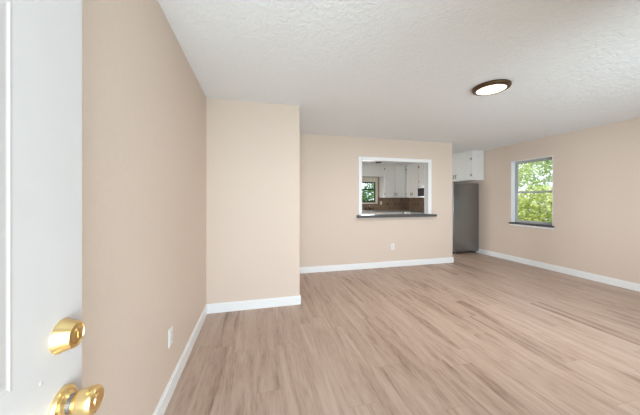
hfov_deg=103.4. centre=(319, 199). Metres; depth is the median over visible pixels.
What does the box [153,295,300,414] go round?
baseboard
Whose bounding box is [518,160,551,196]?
tree
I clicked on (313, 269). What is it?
baseboard
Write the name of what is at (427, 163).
trim
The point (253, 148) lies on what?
wall
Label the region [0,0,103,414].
door
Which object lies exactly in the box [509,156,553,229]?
window
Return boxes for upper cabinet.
[379,164,405,197]
[406,163,418,197]
[419,163,423,185]
[452,150,483,182]
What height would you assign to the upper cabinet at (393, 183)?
1.093 m
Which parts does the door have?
knob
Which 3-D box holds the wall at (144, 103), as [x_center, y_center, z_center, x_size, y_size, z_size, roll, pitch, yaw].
[-0.938,0.070,1.149,0.150,2.440,3.484,0,0,-14]
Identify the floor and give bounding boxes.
[164,251,639,414]
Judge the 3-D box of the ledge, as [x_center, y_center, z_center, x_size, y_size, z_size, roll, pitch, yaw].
[1.467,0.317,4.920,1.660,0.045,0.295,0,0,-14]
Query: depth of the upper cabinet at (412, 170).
8.11 m
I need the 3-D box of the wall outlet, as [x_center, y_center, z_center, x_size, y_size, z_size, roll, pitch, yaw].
[-0.986,0.905,1.671,0.009,0.118,0.072,0,0,-14]
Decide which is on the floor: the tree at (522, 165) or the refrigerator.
the refrigerator
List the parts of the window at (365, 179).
sash, head panel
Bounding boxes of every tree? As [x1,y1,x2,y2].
[362,183,373,200]
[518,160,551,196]
[518,163,534,191]
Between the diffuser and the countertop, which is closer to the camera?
the diffuser
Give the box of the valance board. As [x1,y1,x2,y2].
[362,164,383,176]
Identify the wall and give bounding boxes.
[82,0,205,414]
[206,98,299,303]
[300,133,451,266]
[420,117,639,283]
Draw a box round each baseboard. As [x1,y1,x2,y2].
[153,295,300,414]
[300,257,453,273]
[473,249,639,291]
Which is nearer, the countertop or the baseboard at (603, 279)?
the baseboard at (603, 279)
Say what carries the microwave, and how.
attached to the wall
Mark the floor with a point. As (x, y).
(477, 333)
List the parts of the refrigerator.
fridge door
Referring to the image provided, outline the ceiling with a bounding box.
[158,0,639,164]
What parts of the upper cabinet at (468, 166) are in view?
door, door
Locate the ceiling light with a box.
[472,79,511,95]
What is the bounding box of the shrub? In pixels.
[518,184,551,221]
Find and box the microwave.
[418,185,423,197]
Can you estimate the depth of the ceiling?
2.09 m
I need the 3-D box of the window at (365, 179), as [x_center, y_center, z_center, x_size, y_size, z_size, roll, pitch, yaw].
[1.420,-0.301,8.533,1.141,0.963,0.172,0,0,-14]
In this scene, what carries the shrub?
on the ground
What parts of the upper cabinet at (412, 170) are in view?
door, door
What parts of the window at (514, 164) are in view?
sill, sash, sash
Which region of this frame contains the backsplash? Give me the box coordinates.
[362,198,423,210]
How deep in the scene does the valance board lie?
8.21 m
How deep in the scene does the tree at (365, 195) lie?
12.47 m
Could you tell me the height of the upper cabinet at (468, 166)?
0.701 m
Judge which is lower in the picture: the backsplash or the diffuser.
the backsplash
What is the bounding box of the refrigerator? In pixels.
[452,183,478,253]
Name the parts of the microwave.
door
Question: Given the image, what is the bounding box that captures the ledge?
[357,214,436,217]
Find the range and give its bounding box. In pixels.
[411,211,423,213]
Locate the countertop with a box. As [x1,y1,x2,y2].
[362,210,419,212]
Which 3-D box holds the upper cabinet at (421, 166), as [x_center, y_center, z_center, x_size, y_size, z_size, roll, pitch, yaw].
[3.299,-0.784,7.463,0.379,0.728,0.760,0,0,-14]
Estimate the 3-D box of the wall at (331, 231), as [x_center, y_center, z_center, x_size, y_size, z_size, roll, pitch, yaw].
[1.063,0.070,4.814,3.376,2.440,0.105,0,0,-14]
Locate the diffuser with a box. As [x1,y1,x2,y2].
[476,84,506,94]
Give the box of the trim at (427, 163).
[358,156,431,214]
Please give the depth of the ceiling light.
2.52 m
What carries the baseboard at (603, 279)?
attached to the wall at (596, 170)
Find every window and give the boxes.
[362,176,378,204]
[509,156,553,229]
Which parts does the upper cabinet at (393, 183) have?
door, door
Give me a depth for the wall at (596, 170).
4.16 m

